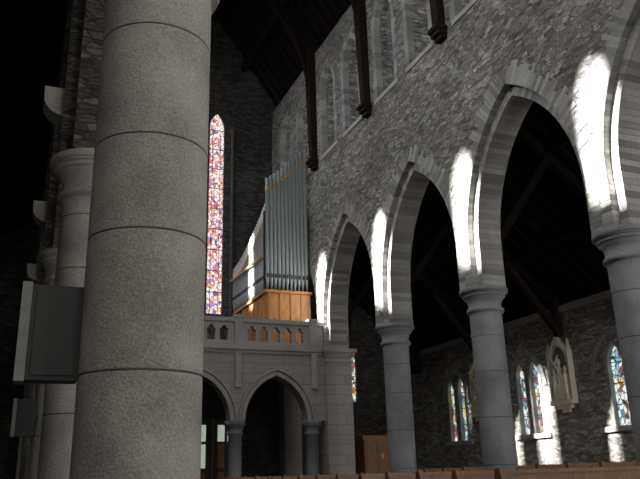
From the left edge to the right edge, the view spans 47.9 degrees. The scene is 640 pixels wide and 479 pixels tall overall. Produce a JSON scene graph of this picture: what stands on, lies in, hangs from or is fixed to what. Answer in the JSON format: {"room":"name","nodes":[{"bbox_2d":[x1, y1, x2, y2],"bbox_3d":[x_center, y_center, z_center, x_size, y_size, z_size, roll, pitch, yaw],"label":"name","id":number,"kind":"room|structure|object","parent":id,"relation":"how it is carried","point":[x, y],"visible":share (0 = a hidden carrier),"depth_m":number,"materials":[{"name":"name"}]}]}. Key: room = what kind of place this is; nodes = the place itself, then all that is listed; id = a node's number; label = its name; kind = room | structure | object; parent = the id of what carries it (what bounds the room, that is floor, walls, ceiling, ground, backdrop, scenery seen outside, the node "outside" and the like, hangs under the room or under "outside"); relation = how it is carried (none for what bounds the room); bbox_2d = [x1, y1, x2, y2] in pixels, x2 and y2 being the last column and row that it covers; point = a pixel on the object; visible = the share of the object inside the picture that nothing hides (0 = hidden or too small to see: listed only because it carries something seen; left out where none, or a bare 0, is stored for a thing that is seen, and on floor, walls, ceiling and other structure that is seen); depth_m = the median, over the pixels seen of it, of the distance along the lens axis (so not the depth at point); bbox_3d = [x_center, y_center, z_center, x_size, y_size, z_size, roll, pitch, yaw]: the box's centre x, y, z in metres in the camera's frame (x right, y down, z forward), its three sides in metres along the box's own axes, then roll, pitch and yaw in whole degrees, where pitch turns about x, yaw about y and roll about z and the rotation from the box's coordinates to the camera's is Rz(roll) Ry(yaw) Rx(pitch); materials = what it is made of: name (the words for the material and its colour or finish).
{"room":"church","nodes":[
{"label":"church","id":0,"kind":"room"},
{"bbox_2d":[0,0,67,236],"bbox_3d":[-7.114,-3.958,11.091,6.150,4.600,33.900,6,-20,-22],"label":"aisle roof","id":1,"kind":"structure","parent":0,"point":[31,31],"depth_m":17.60,"materials":[{"name":"black"}]},
{"bbox_2d":[26,0,105,283],"bbox_3d":[-3.968,-3.491,12.309,1.175,16.500,32.500,6,-20,-22],"label":"wall","id":2,"kind":"structure","parent":0,"point":[71,107],"depth_m":9.65,"materials":[{"name":"stone"}]},
{"bbox_2d":[0,17,421,478],"bbox_3d":[-5.835,-1.541,29.692,22.200,23.700,0.900,6,-20,-22],"label":"wall","id":3,"kind":"structure","parent":0,"point":[245,109],"depth_m":30.05,"materials":[{"name":"stone"}]},
{"bbox_2d":[200,418,227,478],"bbox_3d":[-3.860,8.285,26.840,1.700,3.150,0.157,6,-20,-22],"label":"door","id":4,"kind":"structure","parent":3,"relation":"in","point":[214,437],"depth_m":26.89,"materials":[{"name":"brown wood"}]},
{"bbox_2d":[206,115,223,313],"bbox_3d":[-4.376,-1.244,30.081,0.640,8.900,0.060,6,-20,-22],"label":"window","id":5,"kind":"structure","parent":3,"relation":"in","point":[215,208],"depth_m":29.96,"materials":[{"name":"multicoloured glass"}]},
{"bbox_2d":[351,357,355,401],"bbox_3d":[1.292,5.735,30.191,0.420,2.100,0.060,6,-20,-22],"label":"window","id":6,"kind":"structure","parent":3,"relation":"in","point":[353,363],"depth_m":30.17,"materials":[{"name":"multicoloured glass"}]},
{"bbox_2d":[211,0,350,106],"bbox_3d":[0.092,-14.416,17.796,10.550,7.450,33.900,6,-20,-22],"label":"ceiling","id":7,"kind":"structure","parent":0,"point":[266,46],"depth_m":30.51,"materials":[{"name":"brown wood"}]},
{"bbox_2d":[266,0,318,170],"bbox_3d":[-4.145,-8.572,26.817,8.442,11.802,0.438,6,-20,-22],"label":"roof truss","id":8,"kind":"object","parent":7,"relation":"attached to","point":[305,50],"visible":0.6,"depth_m":27.65,"materials":[{"name":"wood"}]},
{"bbox_2d":[350,0,371,118],"bbox_3d":[-2.461,-9.879,22.968,8.442,11.802,0.438,6,-20,-22],"label":"roof truss","id":9,"kind":"object","parent":7,"relation":"attached to","point":[364,108],"visible":0.61,"depth_m":23.18,"materials":[{"name":"wood"}]},
{"bbox_2d":[427,0,447,44],"bbox_3d":[-0.777,-11.186,19.119,8.442,11.802,0.438,6,-20,-22],"label":"roof truss","id":10,"kind":"object","parent":7,"relation":"attached to","point":[437,32],"visible":1,"depth_m":18.87,"materials":[{"name":"wood"}]},
{"bbox_2d":[272,0,639,347],"bbox_3d":[4.607,-4.989,16.570,0.955,11.470,32.500,6,-20,-22],"label":"wall","id":11,"kind":"structure","parent":0,"point":[450,114],"depth_m":18.31,"materials":[{"name":"stone"}]},
{"bbox_2d":[312,101,609,373],"bbox_3d":[7.983,-1.974,17.023,6.380,5.900,33.900,6,-20,-22],"label":"aisle roof","id":12,"kind":"structure","parent":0,"point":[551,260],"depth_m":22.49,"materials":[{"name":"brown wood"}]},
{"bbox_2d":[412,289,637,468],"bbox_3d":[10.647,2.990,16.503,0.700,6.000,32.500,6,-20,-22],"label":"wall","id":13,"kind":"structure","parent":0,"point":[592,432],"depth_m":23.73,"materials":[{"name":"stone"}]},
{"bbox_2d":[451,386,457,440],"bbox_3d":[5.352,6.744,28.401,0.060,2.350,0.440,6,-20,-22],"label":"aisle window","id":14,"kind":"structure","parent":13,"relation":"in","point":[452,391],"depth_m":28.48,"materials":[{"name":"multicoloured glass"}]},
{"bbox_2d":[461,383,467,439],"bbox_3d":[5.627,6.530,27.771,0.060,2.350,0.440,6,-20,-22],"label":"aisle window","id":15,"kind":"structure","parent":13,"relation":"in","point":[462,388],"depth_m":27.83,"materials":[{"name":"multicoloured glass"}]},
{"bbox_2d":[468,361,478,419],"bbox_3d":[5.887,5.543,26.642,0.262,2.430,1.050,6,-20,-22],"label":"relief","id":16,"kind":"object","parent":13,"relation":"attached to","point":[472,382],"visible":0.28,"depth_m":26.84,"materials":[{"name":"stone"}]},
{"bbox_2d":[520,369,529,433],"bbox_3d":[7.036,5.437,24.552,0.060,2.350,0.440,6,-20,-22],"label":"aisle window","id":17,"kind":"structure","parent":13,"relation":"in","point":[524,399],"depth_m":24.60,"materials":[{"name":"multicoloured glass"}]},
{"bbox_2d":[533,365,544,432],"bbox_3d":[7.311,5.223,23.922,0.060,2.350,0.440,6,-20,-22],"label":"aisle window","id":18,"kind":"structure","parent":13,"relation":"in","point":[535,374],"depth_m":23.97,"materials":[{"name":"multicoloured glass"}]},
{"bbox_2d":[546,337,578,412],"bbox_3d":[7.590,4.221,22.749,0.262,2.430,1.050,6,-20,-22],"label":"relief","id":19,"kind":"object","parent":13,"relation":"attached to","point":[560,367],"visible":1,"depth_m":22.61,"materials":[{"name":"stone"}]},
{"bbox_2d":[611,346,631,424],"bbox_3d":[8.700,4.145,20.746,0.060,2.350,0.620,6,-20,-22],"label":"aisle window","id":20,"kind":"structure","parent":13,"relation":"in","point":[616,362],"depth_m":20.78,"materials":[{"name":"multicoloured glass"}]},
{"bbox_3d":[0.665,4.897,11.488,22.500,0.200,33.900,6,-20,-22],"label":"floor","id":21,"kind":"structure","parent":0,"visible":0},
{"bbox_2d":[15,383,27,478],"bbox_3d":[-9.800,6.647,24.342,0.960,5.030,0.940,6,-20,-22],"label":"pier","id":22,"kind":"object","parent":21,"relation":"on","point":[26,384],"visible":0.02,"depth_m":23.82,"materials":[{"name":"stone"}]},
{"bbox_2d":[19,383,30,478],"bbox_3d":[-8.006,5.311,20.414,1.146,5.030,1.146,6,-20,-22],"label":"column","id":23,"kind":"structure","parent":21,"relation":"on","point":[29,384],"depth_m":19.96,"materials":[{"name":"stone"}]},
{"bbox_2d":[22,383,35,478],"bbox_3d":[-6.322,4.004,16.565,1.146,5.030,1.146,6,-20,-22],"label":"column","id":24,"kind":"structure","parent":21,"relation":"on","point":[33,385],"depth_m":16.04,"materials":[{"name":"stone"}]},
{"bbox_2d":[27,247,57,478],"bbox_3d":[-4.638,2.697,12.716,1.146,5.030,1.146,6,-20,-22],"label":"column","id":25,"kind":"structure","parent":21,"relation":"on","point":[47,257],"depth_m":12.37,"materials":[{"name":"stone"}]},
{"bbox_2d":[10,398,37,436],"bbox_3d":[-4.968,3.013,12.156,0.434,0.620,0.220,6,-20,-22],"label":"loudspeaker","id":26,"kind":"object","parent":25,"relation":"attached to","point":[24,418],"visible":1,"depth_m":12.05,"materials":[{"name":"grey plastic"}]},
{"bbox_2d":[37,148,94,478],"bbox_3d":[-2.954,1.390,8.867,1.146,5.030,1.146,6,-20,-22],"label":"column","id":27,"kind":"structure","parent":21,"relation":"on","point":[73,167],"depth_m":8.87,"materials":[{"name":"stone"}]},
{"bbox_2d":[69,0,218,478],"bbox_3d":[-1.185,0.058,4.949,1.170,5.030,1.170,6,-20,-22],"label":"column","id":28,"kind":"structure","parent":21,"relation":"on","point":[138,410],"depth_m":4.62,"materials":[{"name":"stone"}]},
{"bbox_2d":[13,281,83,384],"bbox_3d":[-1.720,0.606,4.597,0.385,0.620,0.220,6,-20,-22],"label":"loudspeaker","id":29,"kind":"object","parent":28,"relation":"attached to","point":[50,320],"visible":0.96,"depth_m":4.50,"materials":[{"name":"grey plastic"}]},
{"bbox_2d":[202,314,325,477],"bbox_3d":[-4.700,5.968,24.301,8.480,6.020,5.340,6,-20,-22],"label":"gallery","id":30,"kind":"object","parent":21,"relation":"on","point":[235,366],"visible":0.5,"depth_m":23.28,"materials":[{"name":"stone"}]},
{"bbox_2d":[230,149,311,342],"bbox_3d":[-1.986,0.750,27.666,1.880,7.820,4.131,6,-20,-22],"label":"pipe organ","id":31,"kind":"object","parent":30,"relation":"on","point":[270,279],"visible":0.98,"depth_m":26.17,"materials":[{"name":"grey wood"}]},
{"bbox_2d":[277,380,302,475],"bbox_3d":[-1.143,7.541,27.826,0.990,5.030,0.940,6,-20,-22],"label":"pier","id":32,"kind":"object","parent":21,"relation":"on","point":[290,428],"visible":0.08,"depth_m":27.59,"materials":[{"name":"stone"}]},
{"bbox_2d":[267,472,396,478],"bbox_3d":[0.406,6.170,17.321,3.400,1.020,0.780,6,-20,-22],"label":"pew","id":33,"kind":"object","parent":21,"relation":"on","point":[268,477],"visible":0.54,"depth_m":16.97,"materials":[{"name":"brown wood"}]},
{"bbox_2d":[319,347,356,474],"bbox_3d":[0.532,6.204,23.886,1.220,5.030,1.130,6,-20,-22],"label":"pier","id":34,"kind":"object","parent":21,"relation":"on","point":[336,436],"visible":0.8,"depth_m":23.64,"materials":[{"name":"stone"}]},
{"bbox_2d":[282,471,415,478],"bbox_3d":[0.788,5.873,16.446,3.400,1.020,0.780,6,-20,-22],"label":"pew","id":35,"kind":"object","parent":21,"relation":"on","point":[283,476],"visible":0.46,"depth_m":16.06,"materials":[{"name":"brown wood"}]},
{"bbox_2d":[297,471,438,478],"bbox_3d":[1.171,5.576,15.571,3.400,1.020,0.780,6,-20,-22],"label":"pew","id":36,"kind":"object","parent":21,"relation":"on","point":[299,476],"visible":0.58,"depth_m":15.22,"materials":[{"name":"brown wood"}]},
{"bbox_2d":[354,435,389,473],"bbox_3d":[2.187,8.685,27.317,1.640,2.360,1.020,6,-20,-22],"label":"confessional","id":37,"kind":"object","parent":21,"relation":"on","point":[371,452],"visible":0.57,"depth_m":27.01,"materials":[{"name":"brown wood"}]},
{"bbox_2d":[315,470,462,478],"bbox_3d":[1.554,5.279,14.696,3.400,1.020,0.780,6,-20,-22],"label":"pew","id":38,"kind":"object","parent":21,"relation":"on","point":[317,476],"visible":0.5,"depth_m":14.34,"materials":[{"name":"brown wood"}]},
{"bbox_2d":[375,322,416,472],"bbox_3d":[2.220,4.886,20.003,1.146,5.030,1.146,6,-20,-22],"label":"column","id":39,"kind":"structure","parent":21,"relation":"on","point":[395,343],"depth_m":19.88,"materials":[{"name":"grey stone"}]},
{"bbox_2d":[335,469,489,478],"bbox_3d":[1.937,4.982,13.822,3.400,1.020,0.780,6,-20,-22],"label":"pew","id":40,"kind":"object","parent":21,"relation":"on","point":[338,475],"visible":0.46,"depth_m":13.47,"materials":[{"name":"brown wood"}]},
{"bbox_2d":[423,468,441,471],"bbox_3d":[4.949,7.270,21.221,4.100,1.110,0.780,6,-20,-22],"label":"pew","id":41,"kind":"object","parent":21,"relation":"on","point":[424,469],"visible":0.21,"depth_m":20.78,"materials":[{"name":"brown wood"}]},
{"bbox_2d":[358,468,520,478],"bbox_3d":[2.319,4.685,12.947,3.400,1.020,0.780,6,-20,-22],"label":"pew","id":42,"kind":"object","parent":21,"relation":"on","point":[361,475],"visible":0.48,"depth_m":12.61,"materials":[{"name":"brown wood"}]},
{"bbox_2d":[442,467,461,471],"bbox_3d":[5.332,6.973,20.347,4.100,1.110,0.780,6,-20,-22],"label":"pew","id":43,"kind":"object","parent":21,"relation":"on","point":[443,468],"visible":0.19,"depth_m":19.88,"materials":[{"name":"brown wood"}]},
{"bbox_2d":[385,467,555,478],"bbox_3d":[2.702,4.388,12.072,3.400,1.020,0.780,6,-20,-22],"label":"pew","id":44,"kind":"object","parent":21,"relation":"on","point":[388,475],"visible":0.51,"depth_m":11.74,"materials":[{"name":"brown wood"}]},
{"bbox_2d":[462,467,483,470],"bbox_3d":[5.714,6.676,19.472,4.100,1.110,0.780,6,-20,-22],"label":"pew","id":45,"kind":"object","parent":21,"relation":"on","point":[463,468],"visible":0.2,"depth_m":19.03,"materials":[{"name":"brown wood"}]},
{"bbox_2d":[459,284,517,469],"bbox_3d":[3.904,3.579,16.154,1.146,5.030,1.146,6,-20,-22],"label":"column","id":46,"kind":"structure","parent":21,"relation":"on","point":[498,442],"depth_m":16.03,"materials":[{"name":"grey stone"}]},
{"bbox_2d":[415,466,595,478],"bbox_3d":[3.085,4.091,11.197,3.400,1.020,0.780,6,-20,-22],"label":"pew","id":47,"kind":"object","parent":21,"relation":"on","point":[419,474],"visible":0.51,"depth_m":10.87,"materials":[{"name":"brown wood"}]},
{"bbox_2d":[518,465,535,468],"bbox_3d":[6.480,6.082,17.722,4.100,1.110,0.780,6,-20,-22],"label":"pew","id":48,"kind":"object","parent":21,"relation":"on","point":[519,466],"visible":0.02,"depth_m":17.36,"materials":[{"name":"brown wood"}]},
{"bbox_2d":[451,465,639,478],"bbox_3d":[3.467,3.794,10.322,3.400,1.020,0.780,6,-20,-22],"label":"pew","id":49,"kind":"object","parent":21,"relation":"on","point":[456,474],"visible":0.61,"depth_m":10.01,"materials":[{"name":"brown wood"}]},
{"bbox_2d":[535,464,565,468],"bbox_3d":[6.862,5.785,16.847,4.100,1.110,0.780,6,-20,-22],"label":"pew","id":50,"kind":"object","parent":21,"relation":"on","point":[538,466],"visible":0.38,"depth_m":16.42,"materials":[{"name":"brown wood"}]},
{"bbox_2d":[494,466,639,478],"bbox_3d":[3.850,3.497,9.448,3.400,1.020,0.780,6,-20,-22],"label":"pew","id":51,"kind":"object","parent":21,"relation":"on","point":[622,472],"visible":1,"depth_m":9.46,"materials":[{"name":"brown wood"}]},
{"bbox_2d":[565,463,598,467],"bbox_3d":[7.245,5.487,15.973,4.100,1.110,0.780,6,-20,-22],"label":"pew","id":52,"kind":"object","parent":21,"relation":"on","point":[568,465],"visible":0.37,"depth_m":15.56,"materials":[{"name":"brown wood"}]},
{"bbox_2d":[591,223,639,464],"bbox_3d":[5.588,2.272,12.305,1.146,5.030,1.146,6,-20,-22],"label":"column","id":53,"kind":"structure","parent":21,"relation":"on","point":[620,244],"depth_m":12.48,"materials":[{"name":"grey stone"}]},
{"bbox_2d":[598,461,636,466],"bbox_3d":[7.628,5.190,15.098,4.100,1.110,0.780,6,-20,-22],"label":"pew","id":54,"kind":"object","parent":21,"relation":"on","point":[601,463],"visible":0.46,"depth_m":14.69,"materials":[{"name":"brown wood"}]}
]}

